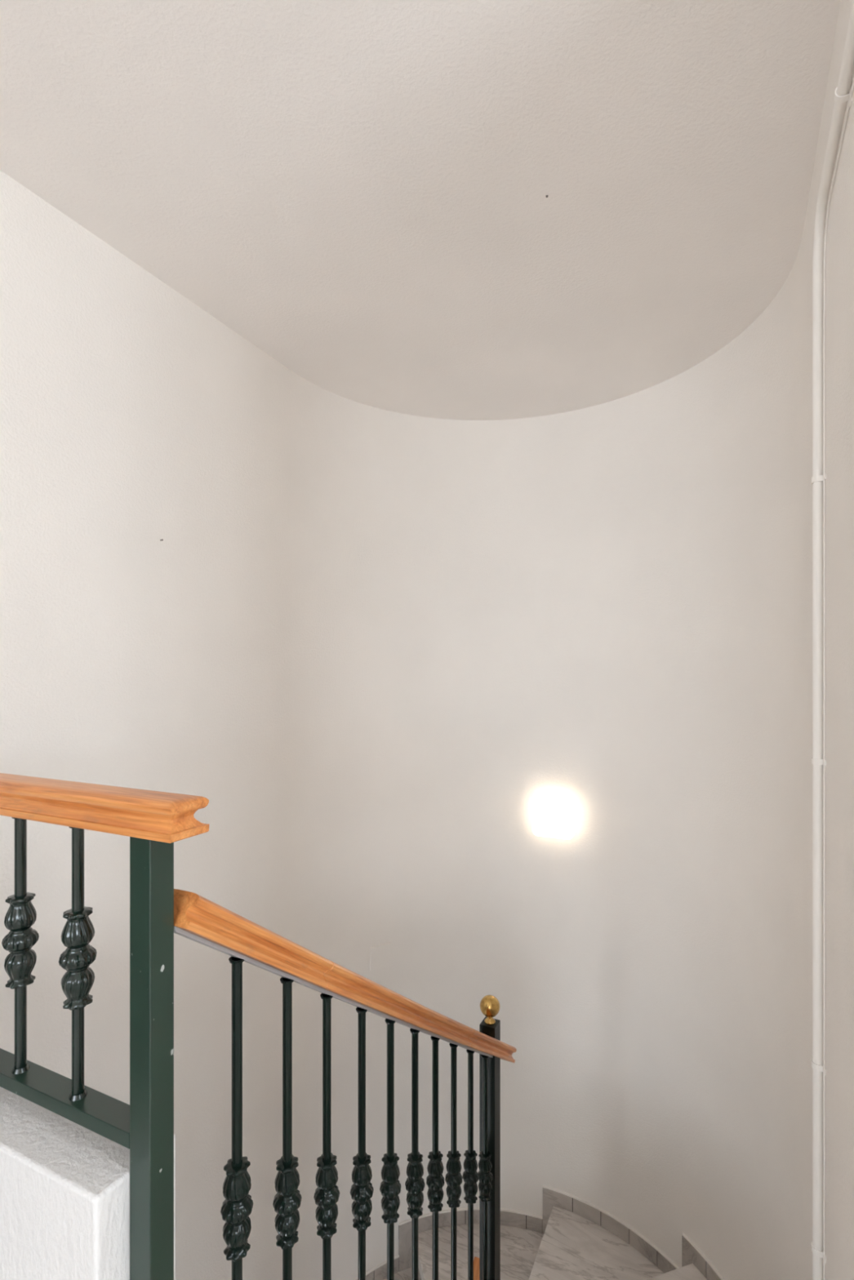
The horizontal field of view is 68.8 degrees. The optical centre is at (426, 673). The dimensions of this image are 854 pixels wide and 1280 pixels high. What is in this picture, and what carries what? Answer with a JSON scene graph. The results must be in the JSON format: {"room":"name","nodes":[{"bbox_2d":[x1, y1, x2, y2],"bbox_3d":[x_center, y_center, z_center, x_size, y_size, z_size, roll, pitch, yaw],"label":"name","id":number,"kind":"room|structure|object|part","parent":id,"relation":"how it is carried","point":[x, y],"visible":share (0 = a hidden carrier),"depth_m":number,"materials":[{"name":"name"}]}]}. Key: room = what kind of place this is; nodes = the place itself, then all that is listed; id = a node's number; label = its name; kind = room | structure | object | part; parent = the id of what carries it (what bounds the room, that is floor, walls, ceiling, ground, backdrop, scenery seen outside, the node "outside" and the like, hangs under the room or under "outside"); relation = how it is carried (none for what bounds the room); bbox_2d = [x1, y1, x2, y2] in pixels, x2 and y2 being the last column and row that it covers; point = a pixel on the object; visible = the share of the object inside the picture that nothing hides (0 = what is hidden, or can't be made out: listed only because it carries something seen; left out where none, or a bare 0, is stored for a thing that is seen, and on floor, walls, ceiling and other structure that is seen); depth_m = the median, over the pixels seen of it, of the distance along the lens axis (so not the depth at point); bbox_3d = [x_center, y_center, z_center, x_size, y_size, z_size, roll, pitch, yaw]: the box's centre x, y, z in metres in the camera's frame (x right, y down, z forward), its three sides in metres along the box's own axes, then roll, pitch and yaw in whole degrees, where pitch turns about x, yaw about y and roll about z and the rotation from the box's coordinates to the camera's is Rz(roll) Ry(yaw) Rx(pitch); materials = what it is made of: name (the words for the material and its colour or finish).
{"room":"stairwell","nodes":[
{"label":"stairwell","id":0,"kind":"room"},
{"bbox_2d":[0,1086,175,1279],"bbox_3d":[-0.777,1.045,1.059,0.830,0.710,0.133,0,0,26],"label":"wall","id":1,"kind":"structure","parent":0,"point":[64,1185],"depth_m":0.88,"materials":[{"name":"paint"}]},
{"bbox_2d":[0,773,208,1279],"bbox_3d":[-0.733,0.894,1.042,0.923,1.451,0.068,0,0,26],"label":"landing railing","id":2,"kind":"object","parent":1,"relation":"on","point":[153,821],"visible":1,"depth_m":0.87,"materials":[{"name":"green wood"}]},
{"bbox_3d":[-0.775,0.647,1.062,0.830,0.022,0.040,0,0,26],"label":"rail","id":3,"kind":"part","parent":2,"relation":"part of","materials":[{"name":"green metal"}]},
{"bbox_3d":[-0.733,0.195,1.042,0.923,0.052,0.068,0,0,26],"label":"handrail","id":4,"kind":"part","parent":2,"relation":"part of","materials":[{"name":"brown wood"}]},
{"bbox_3d":[-0.384,0.920,0.872,0.040,1.399,0.040,0,0,26],"label":"post","id":5,"kind":"part","parent":2,"relation":"part of","materials":[{"name":"green metal"}]},
{"bbox_2d":[0,169,291,1279],"bbox_3d":[-2.068,1.270,-0.504,0.120,4.960,6.720,0,0,26],"label":"wall","id":6,"kind":"structure","parent":0,"point":[133,418],"depth_m":1.88,"materials":[{"name":"paint"}]},
{"bbox_2d":[355,1254,399,1279],"bbox_3d":[-0.342,2.808,2.719,0.548,0.225,0.052,0,0,-44],"label":"baseboard","id":7,"kind":"structure","parent":6,"relation":"attached to","point":[379,1272],"depth_m":2.84,"materials":[{"name":"stone"}]},
{"bbox_2d":[0,0,839,420],"bbox_3d":[-0.187,-1.285,-0.866,3.818,0.150,7.720,0,0,26],"label":"ceiling","id":8,"kind":"structure","parent":0,"point":[356,190],"depth_m":1.50,"materials":[{"name":"paint"}]},
{"bbox_2d":[291,235,802,1279],"bbox_3d":[0.465,1.270,2.553,1.994,4.960,0.997,0,0,26],"label":"wall","id":9,"kind":"structure","parent":0,"point":[600,606],"depth_m":2.74,"materials":[{"name":"paint"}]},
{"bbox_2d":[398,1207,542,1271],"bbox_3d":[0.204,2.659,2.942,0.676,0.219,0.076,0,0,-3],"label":"baseboard","id":10,"kind":"structure","parent":9,"relation":"attached to","point":[508,1217],"depth_m":2.94,"materials":[{"name":"stone"}]},
{"bbox_2d":[532,791,574,839],"bbox_3d":[0.584,0.652,2.873,0.190,0.196,0.076,0,0,26],"label":"wall lamp","id":11,"kind":"object","parent":9,"relation":"attached to","point":[553,814],"visible":1,"depth_m":2.84,"materials":[{"name":"white glass"}]},
{"bbox_2d":[542,1185,678,1273],"bbox_3d":[0.804,2.511,2.736,0.647,0.222,0.070,0,0,41],"label":"baseboard","id":12,"kind":"structure","parent":9,"relation":"attached to","point":[551,1197],"depth_m":2.78,"materials":[{"name":"stone"}]},
{"bbox_2d":[802,0,853,1279],"bbox_3d":[0.694,1.270,0.885,0.120,4.960,1.800,0,0,26],"label":"wall","id":13,"kind":"structure","parent":0,"point":[839,246],"depth_m":1.17,"materials":[{"name":"paint"}]},
{"bbox_2d":[681,1233,724,1279],"bbox_3d":[1.076,2.357,2.126,0.093,0.231,0.753,0,0,-2],"label":"baseboard","id":14,"kind":"structure","parent":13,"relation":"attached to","point":[691,1253],"depth_m":2.43,"materials":[{"name":"stone"}]},
{"bbox_2d":[810,0,853,1279],"bbox_3d":[0.707,0.440,1.075,0.024,2.826,0.582,0,0,26],"label":"conduit","id":15,"kind":"object","parent":13,"relation":"attached to","point":[842,94],"visible":0.95,"depth_m":1.31,"materials":[{"name":"white paint"}]},
{"bbox_2d":[822,75,853,1279],"bbox_3d":[0.708,0.457,1.056,0.004,2.786,0.550,0,0,26],"label":"cable","id":16,"kind":"object","parent":13,"relation":"attached to","point":[852,84],"visible":1,"depth_m":1.30,"materials":[{"name":"white paint"}]},
{"bbox_3d":[-0.604,1.320,-1.719,3.578,0.160,5.580,0,0,26],"label":"floor","id":17,"kind":"structure","parent":0,"visible":0},
{"bbox_2d":[383,1205,706,1279],"bbox_3d":[0.132,2.467,1.869,1.752,2.455,2.276,0,0,26],"label":"staircase","id":18,"kind":"structure","parent":17,"relation":"attached to","point":[571,1246],"depth_m":2.72,"materials":[{"name":"grey stone"}]},
{"bbox_2d":[173,888,516,1279],"bbox_3d":[-0.042,1.699,1.560,0.075,2.763,1.496,0,0,26],"label":"stair railing","id":19,"kind":"object","parent":18,"relation":"attached to","point":[197,918],"visible":1,"depth_m":1.34,"materials":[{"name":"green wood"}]},
{"bbox_3d":[-0.039,0.845,1.558,0.068,0.054,1.782,0,-35,26],"label":"handrail","id":20,"kind":"part","parent":19,"relation":"part of","materials":[{"name":"brown wood"}]},
{"bbox_3d":[0.210,2.123,2.087,0.054,1.914,0.056,0,0,26],"label":"newel post","id":21,"kind":"part","parent":19,"relation":"part of","materials":[{"name":"metal"}]},
{"bbox_2d":[473,1256,479,1279],"bbox_3d":[-0.011,2.715,1.754,0.068,1.340,0.997,0,0,26],"label":"stair railing","id":22,"kind":"object","parent":18,"relation":"on","point":[476,1260],"visible":0.39,"depth_m":2.16,"materials":[{"name":"brown wood"}]}
]}

